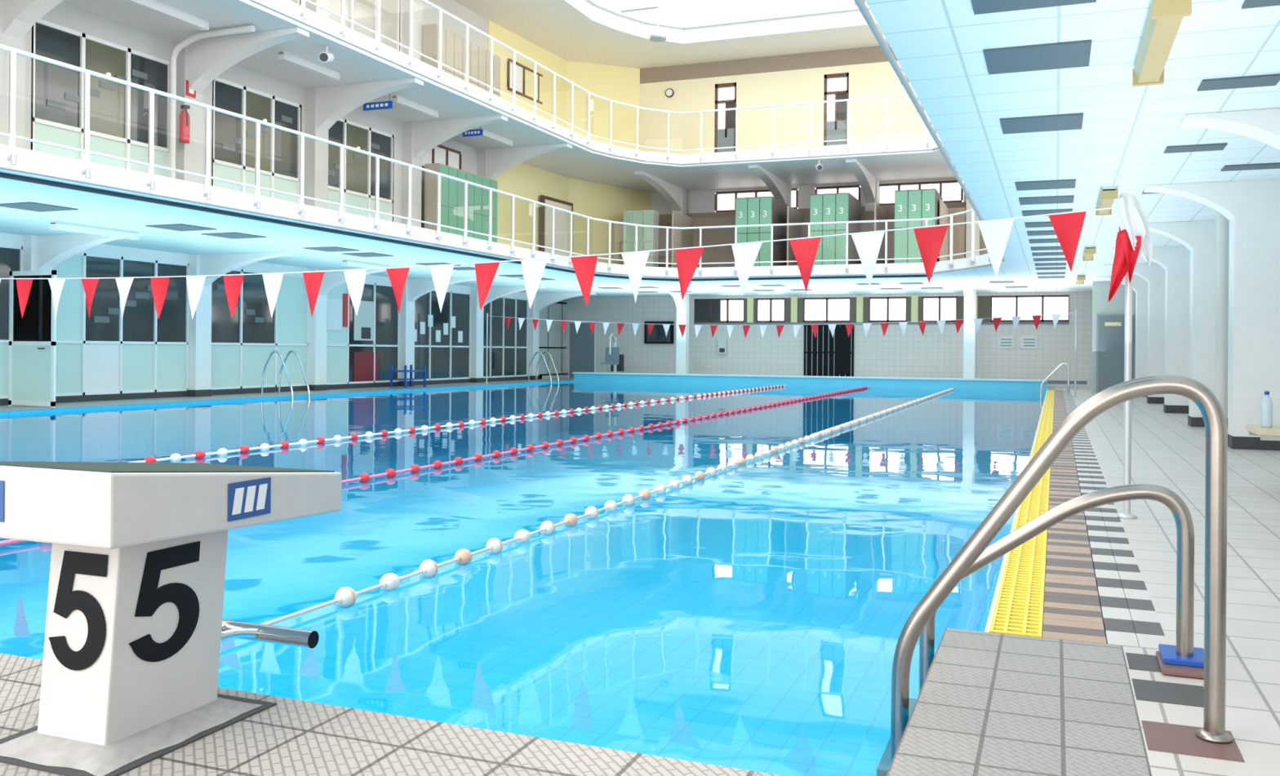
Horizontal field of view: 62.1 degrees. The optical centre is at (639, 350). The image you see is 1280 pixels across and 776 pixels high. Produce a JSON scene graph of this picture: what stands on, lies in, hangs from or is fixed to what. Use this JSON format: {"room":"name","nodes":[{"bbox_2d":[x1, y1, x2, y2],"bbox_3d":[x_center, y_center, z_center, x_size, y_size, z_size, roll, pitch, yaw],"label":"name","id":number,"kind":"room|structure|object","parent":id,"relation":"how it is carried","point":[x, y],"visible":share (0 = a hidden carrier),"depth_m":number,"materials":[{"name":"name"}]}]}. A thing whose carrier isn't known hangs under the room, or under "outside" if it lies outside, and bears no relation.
{"room":"indoor swimming pool","nodes":[
{"label":"indoor swimming pool","id":0,"kind":"room"},
{"bbox_2d":[25,0,488,227],"bbox_3d":[-9.173,-5.374,13.760,0.200,6.100,28.900,0,0,21],"label":"wall","id":1,"kind":"structure","parent":0,"point":[64,15],"depth_m":19.53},
{"bbox_2d":[31,18,169,177],"bbox_3d":[-8.161,-3.590,16.204,0.089,2.250,2.560,0,0,21],"label":"window","id":2,"kind":"structure","parent":1,"relation":"in","point":[119,113],"depth_m":16.08,"materials":[{"name":"clear glass"}]},
{"bbox_2d":[211,77,301,203],"bbox_3d":[-6.948,-3.581,19.299,0.089,2.250,2.310,0,0,21],"label":"window","id":3,"kind":"structure","parent":1,"relation":"in","point":[233,138],"depth_m":19.19,"materials":[{"name":"clear glass"}]},
{"bbox_2d":[328,118,394,222],"bbox_3d":[-5.881,-3.572,22.023,0.089,2.250,2.560,0,0,21],"label":"window","id":4,"kind":"structure","parent":1,"relation":"in","point":[359,169],"depth_m":22.18,"materials":[{"name":"clear glass"}]},
{"bbox_2d":[329,0,399,51],"bbox_3d":[-5.788,-6.646,22.211,0.080,2.300,2.560,0,0,21],"label":"window","id":5,"kind":"structure","parent":1,"relation":"in","point":[363,12],"depth_m":22.49,"materials":[{"name":"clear glass"}]},
{"bbox_2d":[422,144,461,169],"bbox_3d":[-4.700,-4.463,24.839,0.100,0.670,1.860,0,0,21],"label":"window","id":6,"kind":"structure","parent":1,"relation":"in","point":[441,154],"depth_m":24.99,"materials":[{"name":"clear glass"}]},
{"bbox_2d":[0,232,566,405],"bbox_3d":[-10.442,-0.534,20.847,0.540,3.000,41.200,0,0,21],"label":"wall","id":7,"kind":"structure","parent":0,"point":[554,311],"depth_m":25.58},
{"bbox_2d":[0,244,22,399],"bbox_3d":[-11.608,-0.503,17.238,0.080,2.680,3.480,0,0,21],"label":"window","id":8,"kind":"structure","parent":7,"relation":"in","point":[11,256],"depth_m":18.57,"materials":[{"name":"clear glass"}]},
{"bbox_2d":[53,252,188,396],"bbox_3d":[-10.197,-0.492,20.842,0.080,2.680,3.480,0,0,21],"label":"window","id":9,"kind":"structure","parent":7,"relation":"in","point":[106,353],"depth_m":20.81,"materials":[{"name":"clear glass"}]},
{"bbox_2d":[210,268,308,390],"bbox_3d":[-8.785,-0.480,24.445,0.080,2.680,3.480,0,0,21],"label":"window","id":10,"kind":"structure","parent":7,"relation":"in","point":[242,344],"depth_m":24.44,"materials":[{"name":"clear glass"}]},
{"bbox_2d":[326,282,399,385],"bbox_3d":[-7.373,-0.469,28.049,0.080,2.680,3.480,0,0,21],"label":"window","id":11,"kind":"structure","parent":7,"relation":"in","point":[362,348],"depth_m":28.14,"materials":[{"name":"clear glass"}]},
{"bbox_2d":[414,289,471,381],"bbox_3d":[-5.962,-0.458,31.652,0.080,2.680,3.480,0,0,21],"label":"window","id":12,"kind":"structure","parent":7,"relation":"in","point":[442,339],"depth_m":31.81,"materials":[{"name":"clear glass"}]},
{"bbox_2d":[483,296,528,377],"bbox_3d":[-4.550,-0.446,35.255,0.080,2.680,3.480,0,0,21],"label":"window","id":13,"kind":"structure","parent":7,"relation":"in","point":[507,348],"depth_m":35.47,"materials":[{"name":"clear glass"}]},
{"bbox_2d":[62,0,957,192],"bbox_3d":[-1.961,-5.181,15.176,20.400,0.330,36.800,0,0,21],"label":"gallery slab","id":14,"kind":"object","parent":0,"point":[355,65],"visible":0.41,"depth_m":23.17,"materials":[{"name":"white paint"}]},
{"bbox_2d":[123,0,208,31],"bbox_3d":[-6.942,-4.986,15.623,0.126,0.140,1.500,0,0,21],"label":"fluorescent light fixture","id":15,"kind":"object","parent":14,"relation":"attached to","point":[153,5],"visible":1,"depth_m":15.66,"materials":[{"name":"white paint"}]},
{"bbox_2d":[278,50,340,80],"bbox_3d":[-5.775,-4.976,18.603,0.126,0.140,1.500,0,0,21],"label":"fluorescent light fixture","id":16,"kind":"object","parent":14,"relation":"attached to","point":[288,57],"visible":1,"depth_m":18.50,"materials":[{"name":"white paint"}]},
{"bbox_2d":[305,0,329,18],"bbox_3d":[-5.277,-6.882,20.207,2.570,3.020,0.400,0,0,21],"label":"column","id":17,"kind":"structure","parent":14,"relation":"on","point":[325,3],"depth_m":20.47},
{"bbox_2d":[363,93,392,111],"bbox_3d":[-5.048,-4.840,20.463,0.660,0.400,0.035,0,0,21],"label":"hanging sign","id":18,"kind":"object","parent":14,"relation":"hanging from","point":[384,104],"visible":0.8,"depth_m":20.44,"materials":[{"name":"blue plastic"}]},
{"bbox_2d":[391,94,438,118],"bbox_3d":[-4.572,-4.967,21.675,0.126,0.140,1.500,0,0,21],"label":"fluorescent light fixture","id":19,"kind":"object","parent":14,"relation":"attached to","point":[396,99],"visible":0.98,"depth_m":21.59,"materials":[{"name":"white paint"}]},
{"bbox_2d":[402,0,427,61],"bbox_3d":[-4.084,-6.873,23.252,2.570,3.020,0.400,0,0,21],"label":"column","id":20,"kind":"structure","parent":14,"relation":"on","point":[417,4],"depth_m":23.49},
{"bbox_2d":[422,23,500,97],"bbox_3d":[-4.162,-6.314,25.010,0.390,1.900,2.900,0,0,21],"label":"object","id":21,"kind":"object","parent":14,"relation":"on","point":[453,45],"visible":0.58,"depth_m":24.43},
{"bbox_2d":[477,128,513,146],"bbox_3d":[-3.368,-4.957,24.748,0.126,0.140,1.500,0,0,21],"label":"fluorescent light fixture","id":22,"kind":"object","parent":14,"relation":"attached to","point":[486,134],"visible":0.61,"depth_m":24.77,"materials":[{"name":"white paint"}]},
{"bbox_2d":[248,0,938,164],"bbox_3d":[-1.157,-5.767,13.378,10.080,1.440,30.646,0,0,21],"label":"balcony railing","id":23,"kind":"object","parent":14,"relation":"on","point":[441,11],"visible":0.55,"depth_m":24.77,"materials":[{"name":"white metal"}]},
{"bbox_2d":[488,20,639,150],"bbox_3d":[-2.393,-6.859,29.648,1.242,3.020,6.033,0,0,40],"label":"wall","id":24,"kind":"structure","parent":0,"point":[617,83],"depth_m":30.81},
{"bbox_2d":[506,58,542,104],"bbox_3d":[-2.989,-7.224,28.903,0.100,0.820,2.461,0,0,23],"label":"window","id":25,"kind":"structure","parent":24,"relation":"in","point":[518,79],"depth_m":28.29,"materials":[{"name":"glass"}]},
{"bbox_2d":[495,162,649,264],"bbox_3d":[-2.073,-3.642,30.520,0.689,2.750,7.954,0,0,32],"label":"wall","id":26,"kind":"structure","parent":0,"point":[591,199],"depth_m":31.07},
{"bbox_2d":[0,0,1279,297],"bbox_3d":[-1.183,-2.110,17.224,20.400,0.300,41.200,0,0,21],"label":"ceiling","id":27,"kind":"structure","parent":0,"point":[1122,140],"depth_m":11.33,"materials":[{"name":"paint"}]},
{"bbox_2d":[0,0,64,148],"bbox_3d":[-7.688,-3.687,14.118,2.570,2.750,0.400,0,0,21],"label":"column","id":28,"kind":"structure","parent":27,"relation":"on","point":[17,17],"depth_m":14.36,"materials":[{"name":"white paint"}]},
{"bbox_2d":[22,232,142,271],"bbox_3d":[-9.855,-0.529,18.630,2.650,3.000,0.460,0,0,21],"label":"bracket","id":29,"kind":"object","parent":27,"relation":"attached to","point":[42,252],"depth_m":18.72,"materials":[{"name":"paint"}]},
{"bbox_2d":[49,220,138,239],"bbox_3d":[-8.873,-1.951,17.337,0.147,0.140,1.600,0,0,21],"label":"fluorescent light fixture","id":30,"kind":"object","parent":27,"relation":"attached to","point":[54,225],"visible":1,"depth_m":17.23,"materials":[{"name":"white paint"}]},
{"bbox_2d":[168,25,255,178],"bbox_3d":[-6.761,-3.669,16.730,1.650,2.730,0.095,0,0,21],"label":"drain pipe","id":31,"kind":"object","parent":27,"relation":"on","point":[172,110],"visible":0.96,"depth_m":16.97,"materials":[{"name":"white paint"}]},
{"bbox_2d":[173,26,309,183],"bbox_3d":[-6.495,-3.677,17.162,2.570,2.750,0.400,0,0,21],"label":"column","id":32,"kind":"structure","parent":27,"relation":"on","point":[202,61],"depth_m":17.32,"materials":[{"name":"white paint"}]},
{"bbox_2d":[178,104,190,143],"bbox_3d":[-7.353,-3.659,17.178,0.179,0.600,0.158,0,0,11],"label":"fire extinguisher","id":33,"kind":"object","parent":32,"relation":"attached to","point":[184,118],"visible":1,"depth_m":17.12,"materials":[{"name":"red paint"}]},
{"bbox_2d":[303,77,423,208],"bbox_3d":[-5.302,-3.667,20.207,2.570,2.750,0.400,0,0,21],"label":"column","id":34,"kind":"structure","parent":27,"relation":"on","point":[323,106],"depth_m":20.37,"materials":[{"name":"white paint"}]},
{"bbox_2d":[342,259,390,271],"bbox_3d":[-6.210,-1.930,24.134,0.147,0.140,1.600,0,0,21],"label":"fluorescent light fixture","id":35,"kind":"object","parent":27,"relation":"attached to","point":[345,262],"visible":0.86,"depth_m":23.92,"materials":[{"name":"white paint"}]},
{"bbox_2d":[401,115,507,227],"bbox_3d":[-4.109,-3.658,23.252,2.570,2.750,0.400,0,0,21],"label":"column","id":36,"kind":"structure","parent":27,"relation":"on","point":[419,138],"depth_m":23.41,"materials":[{"name":"white paint"}]},
{"bbox_2d":[424,163,497,242],"bbox_3d":[-4.178,-3.233,25.033,0.390,1.900,2.650,0,0,21],"label":"lockers","id":37,"kind":"object","parent":27,"relation":"on","point":[452,192],"visible":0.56,"depth_m":24.51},
{"bbox_2d":[0,172,932,281],"bbox_3d":[-5.391,-1.968,15.119,7.338,0.060,33.458,0,0,36],"label":"cable","id":38,"kind":"object","parent":27,"relation":"attached to","point":[5,175],"visible":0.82,"depth_m":16.91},
{"bbox_2d":[0,0,1004,278],"bbox_3d":[-1.182,-2.663,13.378,10.080,1.390,30.646,0,0,21],"label":"balcony railing","id":39,"kind":"object","parent":27,"relation":"attached to","point":[879,36],"visible":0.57,"depth_m":15.89,"materials":[{"name":"white metal"}]},
{"bbox_2d":[476,142,572,180],"bbox_3d":[-2.917,-3.648,26.296,2.570,2.750,0.400,0,0,21],"label":"column","id":40,"kind":"structure","parent":27,"relation":"on","point":[491,162],"depth_m":26.35,"materials":[{"name":"white paint"}]},
{"bbox_2d":[539,195,573,256],"bbox_3d":[-2.338,-3.269,30.030,0.094,2.000,1.803,0,0,25],"label":"door","id":41,"kind":"structure","parent":27,"relation":"on","point":[562,219],"depth_m":29.89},
{"bbox_2d":[622,209,658,266],"bbox_3d":[0.022,-3.200,31.722,0.950,1.900,0.530,0,0,21],"label":"lockers","id":42,"kind":"object","parent":27,"relation":"on","point":[647,237],"visible":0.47,"depth_m":31.49,"materials":[{"name":"green metal"}]},
{"bbox_2d":[634,171,687,215],"bbox_3d":[0.623,-3.620,31.397,0.340,2.750,3.700,0,0,21],"label":"column","id":43,"kind":"structure","parent":27,"relation":"on","point":[676,197],"depth_m":31.96,"materials":[{"name":"white paint"}]},
{"bbox_2d":[735,195,788,266],"bbox_3d":[3.477,-3.232,30.261,1.050,2.020,1.930,0,0,21],"label":"lockers","id":44,"kind":"object","parent":27,"relation":"on","point":[755,210],"visible":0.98,"depth_m":29.43,"materials":[{"name":"metal"}]},
{"bbox_2d":[748,164,791,206],"bbox_3d":[3.695,-3.596,30.193,0.340,2.750,3.700,0,0,21],"label":"column","id":45,"kind":"structure","parent":27,"relation":"on","point":[780,189],"depth_m":30.50,"materials":[{"name":"white paint"}]},
{"bbox_2d":[671,199,964,267],"bbox_3d":[4.987,-3.110,30.212,8.000,1.800,1.880,0,0,21],"label":"cabins","id":46,"kind":"object","parent":27,"relation":"on","point":[681,238],"visible":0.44,"depth_m":30.79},
{"bbox_2d":[809,192,861,265],"bbox_3d":[5.432,-3.217,29.495,1.050,2.020,1.930,0,0,21],"label":"lockers","id":47,"kind":"object","parent":27,"relation":"on","point":[842,206],"visible":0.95,"depth_m":28.64,"materials":[{"name":"metal"}]},
{"bbox_2d":[845,159,879,211],"bbox_3d":[6.116,-3.576,29.245,0.340,2.750,3.700,0,0,21],"label":"column","id":48,"kind":"structure","parent":27,"relation":"on","point":[869,184],"depth_m":29.79,"materials":[{"name":"white paint"}]},
{"bbox_2d":[893,188,942,263],"bbox_3d":[7.527,-3.200,28.674,1.050,2.020,1.930,0,0,21],"label":"lockers","id":49,"kind":"object","parent":27,"relation":"on","point":[913,203],"visible":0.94,"depth_m":27.84,"materials":[{"name":"metal"}]},
{"bbox_2d":[965,193,979,257],"bbox_3d":[8.723,-3.555,28.223,0.340,2.750,3.700,0,0,21],"label":"column","id":50,"kind":"structure","parent":27,"relation":"on","point":[968,215],"depth_m":29.60,"materials":[{"name":"white paint"}]},
{"bbox_2d":[1095,186,1118,215],"bbox_3d":[5.753,-1.834,13.110,0.189,0.140,1.600,0,0,21],"label":"fluorescent light fixture","id":51,"kind":"object","parent":27,"relation":"attached to","point":[1108,195],"visible":0.98,"depth_m":12.57,"materials":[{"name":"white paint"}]},
{"bbox_2d":[1132,0,1191,86],"bbox_3d":[3.126,-1.855,6.407,0.189,0.140,1.600,0,0,21],"label":"fluorescent light fixture","id":52,"kind":"object","parent":27,"relation":"attached to","point":[1165,17],"visible":1,"depth_m":6.17,"materials":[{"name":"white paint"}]},
{"bbox_2d":[0,377,1279,775],"bbox_3d":[-1.531,1.888,17.241,20.600,1.700,41.000,0,0,21],"label":"floor","id":53,"kind":"structure","parent":0,"point":[987,704],"depth_m":3.16,"materials":[{"name":"tile"}]},
{"bbox_2d":[8,270,56,408],"bbox_3d":[-10.424,-0.198,18.170,1.070,2.330,0.110,0,0,21],"label":"door","id":54,"kind":"structure","parent":53,"relation":"on","point":[32,337],"depth_m":18.18,"materials":[{"name":"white glass"}]},
{"bbox_2d":[0,461,342,775],"bbox_3d":[-1.381,0.667,3.082,0.630,0.744,0.925,0,0,21],"label":"starting block","id":55,"kind":"object","parent":53,"relation":"on","point":[135,631],"visible":1,"depth_m":2.77,"materials":[{"name":"white plastic"}]},
{"bbox_2d":[187,252,292,396],"bbox_3d":[-8.443,-0.518,22.233,2.650,3.000,0.460,0,0,21],"label":"column","id":56,"kind":"structure","parent":53,"relation":"on","point":[199,341],"depth_m":22.40,"materials":[{"name":"paint"}]},
{"bbox_2d":[260,350,310,398],"bbox_3d":[-7.756,0.946,23.307,0.912,1.885,0.592,0,0,21],"label":"pool ladder","id":57,"kind":"object","parent":53,"relation":"on","point":[275,351],"visible":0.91,"depth_m":23.20,"materials":[{"name":"silver metal"}]},
{"bbox_2d":[307,266,395,391],"bbox_3d":[-7.032,-0.506,25.837,2.650,3.000,0.460,0,0,21],"label":"column","id":58,"kind":"structure","parent":53,"relation":"on","point":[317,323],"depth_m":26.01,"materials":[{"name":"paint"}]},
{"bbox_2d":[389,364,426,387],"bbox_3d":[-6.288,0.700,28.774,0.510,0.600,1.000,0,0,21],"label":"bench","id":59,"kind":"object","parent":53,"relation":"on","point":[405,371],"visible":1,"depth_m":28.45,"materials":[{"name":"plastic"}]},
{"bbox_2d":[398,277,476,386],"bbox_3d":[-5.620,-0.495,29.440,2.650,3.000,0.460,0,0,21],"label":"column","id":60,"kind":"structure","parent":53,"relation":"on","point":[415,288],"depth_m":29.60,"materials":[{"name":"paint"}]},
{"bbox_2d":[484,313,488,384],"bbox_3d":[-4.591,-0.052,31.871,0.120,2.130,0.117,0,0,21],"label":"flag pole","id":61,"kind":"object","parent":53,"relation":"on","point":[486,313],"visible":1,"depth_m":31.85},
{"bbox_2d":[490,312,1075,337],"bbox_3d":[3.012,-0.651,28.894,16.321,0.659,0.060,0,0,21],"label":"bunting flags","id":62,"kind":"object","parent":61,"relation":"hanging from","point":[1055,317],"visible":1,"depth_m":28.46},
{"bbox_2d":[470,285,545,382],"bbox_3d":[-4.208,-0.484,33.043,2.650,3.000,0.460,0,0,21],"label":"column","id":63,"kind":"structure","parent":53,"relation":"on","point":[495,292],"depth_m":33.20,"materials":[{"name":"paint"}]},
{"bbox_2d":[0,380,1047,775],"bbox_3d":[-0.889,1.890,19.395,15.322,1.705,30.420,0,0,21],"label":"swimming pool","id":64,"kind":"object","parent":53,"relation":"in","point":[741,621],"visible":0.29,"depth_m":11.56,"materials":[{"name":"liquid"}]},
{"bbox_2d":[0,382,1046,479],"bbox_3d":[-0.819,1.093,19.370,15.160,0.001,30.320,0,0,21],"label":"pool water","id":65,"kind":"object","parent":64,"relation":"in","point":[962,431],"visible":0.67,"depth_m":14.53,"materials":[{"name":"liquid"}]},
{"bbox_2d":[0,386,870,546],"bbox_3d":[1.514,1.087,18.443,0.089,0.086,30.285,0,0,21],"label":"lane rope","id":66,"kind":"object","parent":65,"relation":"on","point":[415,468],"visible":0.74,"depth_m":11.65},
{"bbox_2d":[126,384,786,462],"bbox_3d":[-0.898,1.068,19.388,0.094,0.091,30.285,0,0,21],"label":"lane rope","id":67,"kind":"object","parent":65,"relation":"on","point":[264,446],"visible":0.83,"depth_m":13.95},
{"bbox_2d":[221,387,954,642],"bbox_3d":[3.813,1.105,17.542,0.090,0.093,30.285,0,0,21],"label":"lane rope","id":68,"kind":"object","parent":65,"relation":"on","point":[345,597],"visible":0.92,"depth_m":6.63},
{"bbox_2d":[572,372,1047,390],"bbox_3d":[4.809,0.946,33.663,15.110,0.285,0.480,0,0,21],"label":"wall","id":69,"kind":"structure","parent":64,"relation":"on","point":[994,384],"depth_m":33.14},
{"bbox_2d":[527,293,595,379],"bbox_3d":[-2.797,-0.472,36.647,2.650,3.000,0.460,0,0,21],"label":"column","id":70,"kind":"structure","parent":53,"relation":"on","point":[541,300],"depth_m":36.79,"materials":[{"name":"paint"}]},
{"bbox_2d":[600,333,623,373],"bbox_3d":[-1.009,0.222,37.179,0.800,1.639,1.400,0,0,21],"label":"lift","id":71,"kind":"object","parent":53,"relation":"on","point":[613,357],"visible":0.86,"depth_m":36.91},
{"bbox_2d":[669,292,689,373],"bbox_3d":[1.317,-0.440,35.975,0.340,3.000,1.150,0,0,21],"label":"column","id":72,"kind":"structure","parent":53,"relation":"on","point":[682,305],"depth_m":36.18,"materials":[{"name":"paint"}]},
{"bbox_2d":[803,324,853,376],"bbox_3d":[6.394,0.116,36.062,1.700,1.970,0.120,0,0,21],"label":"security gate","id":73,"kind":"object","parent":53,"relation":"on","point":[824,354],"visible":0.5,"depth_m":36.07,"materials":[{"name":"metal"}]},
{"bbox_2d":[962,288,976,378],"bbox_3d":[10.069,-0.369,32.546,0.340,3.000,1.150,0,0,21],"label":"column","id":74,"kind":"structure","parent":53,"relation":"on","point":[970,294],"depth_m":32.74,"materials":[{"name":"paint"}]},
{"bbox_2d":[989,390,1054,637],"bbox_3d":[6.634,1.117,17.326,0.186,0.033,28.690,0,0,21],"label":"grate","id":75,"kind":"object","parent":53,"relation":"on","point":[1020,602],"visible":0.76,"depth_m":5.08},
{"bbox_2d":[876,374,1232,775],"bbox_3d":[1.299,1.014,3.397,0.955,1.894,0.809,0,0,21],"label":"pool ladder","id":76,"kind":"object","parent":53,"relation":"on","point":[975,554],"visible":0.98,"depth_m":3.08,"materials":[{"name":"metal"}]},
{"bbox_2d":[1097,275,1148,396],"bbox_3d":[12.300,-0.352,26.522,1.650,3.000,0.420,0,0,21],"label":"column","id":77,"kind":"structure","parent":53,"relation":"on","point":[1140,286],"depth_m":26.27,"materials":[{"name":"paint"}]},
{"bbox_2d":[1116,194,1137,519],"bbox_3d":[3.136,0.035,6.826,0.120,2.080,0.117,0,0,21],"label":"flag pole","id":78,"kind":"object","parent":53,"relation":"on","point":[1126,514],"visible":0.65,"depth_m":6.81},
{"bbox_2d":[1107,192,1152,302],"bbox_3d":[3.119,-0.655,6.763,0.255,0.708,0.114,0,0,21],"label":"flags","id":79,"kind":"object","parent":78,"relation":"attached to","point":[1133,237],"visible":1,"depth_m":6.74},
{"bbox_2d":[1102,262,1165,404],"bbox_3d":[10.888,-0.363,22.919,1.650,3.000,0.420,0,0,21],"label":"column","id":80,"kind":"structure","parent":53,"relation":"on","point":[1153,274],"depth_m":22.66,"materials":[{"name":"paint"}]},
{"bbox_2d":[1042,386,1244,763],"bbox_3d":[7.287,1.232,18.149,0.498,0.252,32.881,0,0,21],"label":"tiles","id":81,"kind":"object","parent":53,"relation":"on","point":[1096,592],"visible":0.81,"depth_m":4.67,"materials":[{"name":"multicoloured tile"}]},
{"bbox_2d":[1111,245,1190,413],"bbox_3d":[9.477,-0.374,19.315,1.650,3.000,0.420,0,0,21],"label":"column","id":82,"kind":"structure","parent":53,"relation":"on","point":[1175,260],"depth_m":19.05,"materials":[{"name":"paint"}]},
{"bbox_2d":[1155,644,1204,679],"bbox_3d":[1.834,1.043,3.564,0.170,0.037,0.260,0,0,21],"label":"pad","id":83,"kind":"object","parent":53,"relation":"on","point":[1171,664],"visible":0.62,"depth_m":3.52,"materials":[{"name":"blue rubber"}]},
{"bbox_2d":[1147,220,1229,427],"bbox_3d":[8.065,-0.386,15.712,1.650,3.000,0.420,0,0,21],"label":"column","id":84,"kind":"structure","parent":53,"relation":"on","point":[1199,237],"depth_m":15.46,"materials":[{"name":"paint"}]},
{"bbox_2d":[1143,178,1279,450],"bbox_3d":[6.653,-0.397,12.109,1.650,3.000,0.420,0,0,21],"label":"column","id":85,"kind":"structure","parent":53,"relation":"on","point":[1251,208],"depth_m":11.84,"materials":[{"name":"paint"}]},
{"bbox_2d":[1215,211,1228,425],"bbox_3d":[7.556,-0.385,13.796,0.140,2.990,0.140,0,0,21],"label":"drain pipe","id":86,"kind":"object","parent":53,"relation":"on","point":[1222,223],"visible":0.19,"depth_m":13.74,"materials":[{"name":"white paint"}]},
{"bbox_2d":[1178,108,1279,150],"bbox_3d":[5.242,-0.408,8.505,1.650,3.000,0.420,0,0,21],"label":"column","id":87,"kind":"structure","parent":53,"relation":"on","point":[1263,126],"depth_m":8.53,"materials":[{"name":"paint"}]},
{"bbox_2d":[1244,424,1279,472],"bbox_3d":[5.108,0.841,7.984,0.900,0.500,0.600,0,0,21],"label":"bench","id":88,"kind":"object","parent":53,"relation":"on","point":[1273,433],"visible":1,"depth_m":7.88,"materials":[{"name":"laminate"}]},
{"bbox_2d":[1260,391,1272,427],"bbox_3d":[4.786,0.450,8.112,0.080,0.276,0.080,0,0,21],"label":"water bottle","id":89,"kind":"object","parent":88,"relation":"on","point":[1266,408],"visible":1,"depth_m":8.08,"materials":[{"name":"plastic"}]},
{"bbox_3d":[-11.975,-0.086,12.747,0.120,2.080,0.117,0,0,21],"label":"flag pole","id":90,"kind":"object","parent":53,"relation":"on","visible":0},
{"bbox_2d":[0,206,1117,319],"bbox_3d":[-4.429,-0.638,9.792,16.201,0.704,0.060,0,0,21],"label":"bunting flags","id":91,"kind":"object","parent":90,"relation":"hanging from","point":[1068,226],"visible":0.98,"depth_m":8.21},
{"bbox_2d":[0,0,1279,293],"bbox_3d":[0.879,-1.936,18.000,15.925,0.015,32.350,0,0,21],"label":"grille","id":92,"kind":"object","parent":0,"point":[1075,54],"depth_m":8.95,"materials":[{"name":"metal"}]},
{"bbox_2d":[453,0,881,68],"bbox_3d":[-1.934,-8.566,15.176,20.400,0.400,36.800,0,0,21],"label":"ceiling","id":93,"kind":"structure","parent":0,"point":[571,30],"depth_m":28.34,"materials":[{"name":"paint"}]},
{"bbox_2d":[586,0,869,28],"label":"skylight window","id":94,"kind":"structure","parent":93,"relation":"on","point":[680,14],"depth_m":28.21,"materials":[{"name":"glass"}]},
{"bbox_2d":[620,4,666,42],"bbox_3d":[-0.012,-8.445,27.526,1.470,0.890,0.440,0,0,21],"label":"pendant lamp","id":95,"kind":"object","parent":94,"relation":"hanging from","point":[658,36],"visible":0.95,"depth_m":27.33,"materials":[{"name":"metal"}]},
{"bbox_2d":[639,45,938,155],"bbox_3d":[6.659,-6.787,28.988,14.450,3.020,0.200,0,0,21],"label":"wall","id":96,"kind":"structure","parent":0,"point":[793,78],"depth_m":29.98,"materials":[{"name":"paint"}]},
{"bbox_2d":[714,82,736,152],"bbox_3d":[2.485,-6.495,30.622,0.650,2.370,0.120,0,0,21],"label":"door","id":97,"kind":"structure","parent":96,"relation":"in","point":[726,137],"depth_m":30.58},
{"bbox_2d":[823,72,848,146],"bbox_3d":[5.455,-6.472,29.459,0.690,2.370,0.120,0,0,21],"label":"door","id":98,"kind":"structure","parent":96,"relation":"in","point":[836,130],"depth_m":29.42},
{"bbox_2d":[649,177,987,267],"bbox_3d":[7.179,-3.568,31.137,15.000,2.750,0.200,0,0,21],"label":"wall","id":99,"kind":"structure","parent":0,"point":[700,203],"depth_m":32.98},
{"bbox_2d":[715,188,798,212],"bbox_3d":[3.561,-4.587,32.558,2.610,0.630,0.100,0,0,21],"label":"window","id":100,"kind":"structure","parent":99,"relation":"in","point":[756,192],"depth_m":32.71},
{"bbox_2d":[879,180,963,205],"bbox_3d":[8.104,-4.550,30.778,2.410,0.630,0.100,0,0,21],"label":"window","id":101,"kind":"structure","parent":99,"relation":"in","point":[940,183],"depth_m":30.68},
{"bbox_2d":[560,291,1092,387],"bbox_3d":[6.274,-0.400,36.293,20.400,3.000,0.240,0,0,21],"label":"wall","id":102,"kind":"structure","parent":0,"point":[932,354],"depth_m":35.72,"materials":[{"name":"tile"}]},
{"bbox_2d":[568,321,595,377],"bbox_3d":[-2.151,-0.017,39.469,1.100,2.100,0.070,0,0,21],"label":"door","id":103,"kind":"structure","parent":102,"relation":"in","point":[582,344],"depth_m":39.44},
{"bbox_2d":[644,321,673,343],"bbox_3d":[0.687,-0.644,38.338,1.100,0.800,0.110,0,0,21],"label":"wall screen","id":104,"kind":"object","parent":102,"relation":"attached to","point":[657,335],"visible":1,"depth_m":38.29,"materials":[{"name":"black paint"}]},
{"bbox_2d":[693,298,744,323],"bbox_3d":[2.820,-1.403,37.655,1.900,0.850,0.130,0,0,21],"label":"window","id":105,"kind":"structure","parent":102,"relation":"in","point":[706,310],"depth_m":37.72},
{"bbox_2d":[756,297,784,322],"bbox_3d":[4.556,-1.389,36.959,1.060,0.850,0.100,0,0,21],"label":"window","id":106,"kind":"structure","parent":102,"relation":"in","point":[771,300],"depth_m":36.91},
{"bbox_2d":[803,297,850,322],"bbox_3d":[6.381,-1.374,36.244,1.660,0.850,0.100,0,0,21],"label":"window","id":107,"kind":"structure","parent":102,"relation":"in","point":[837,298],"depth_m":36.20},
{"bbox_2d":[869,297,906,322],"bbox_3d":[8.285,-1.359,35.498,1.290,0.850,0.100,0,0,21],"label":"window","id":108,"kind":"structure","parent":102,"relation":"in","point":[887,320],"depth_m":35.45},
{"bbox_2d":[997,336,1014,348],"bbox_3d":[11.729,-0.256,34.046,0.500,0.400,0.025,0,0,21],"label":"vent","id":109,"kind":"object","parent":102,"relation":"attached to","point":[1003,342],"visible":1,"depth_m":34.04,"materials":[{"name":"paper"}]},
{"bbox_2d":[991,294,1069,322],"bbox_3d":[12.423,-1.326,33.877,2.400,0.850,0.100,0,0,21],"label":"window","id":110,"kind":"structure","parent":102,"relation":"in","point":[1016,297],"depth_m":33.83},
{"bbox_2d":[1091,280,1135,393],"bbox_3d":[12.968,-0.346,28.296,1.700,3.000,0.150,0,0,21],"label":"wall","id":111,"kind":"structure","parent":0,"point":[1100,290],"depth_m":28.45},
{"bbox_2d":[1096,315,1135,393],"bbox_3d":[12.653,0.101,28.256,0.950,2.100,0.150,0,0,21],"label":"door","id":112,"kind":"structure","parent":111,"relation":"in","point":[1110,329],"depth_m":28.29,"materials":[{"name":"metal"}]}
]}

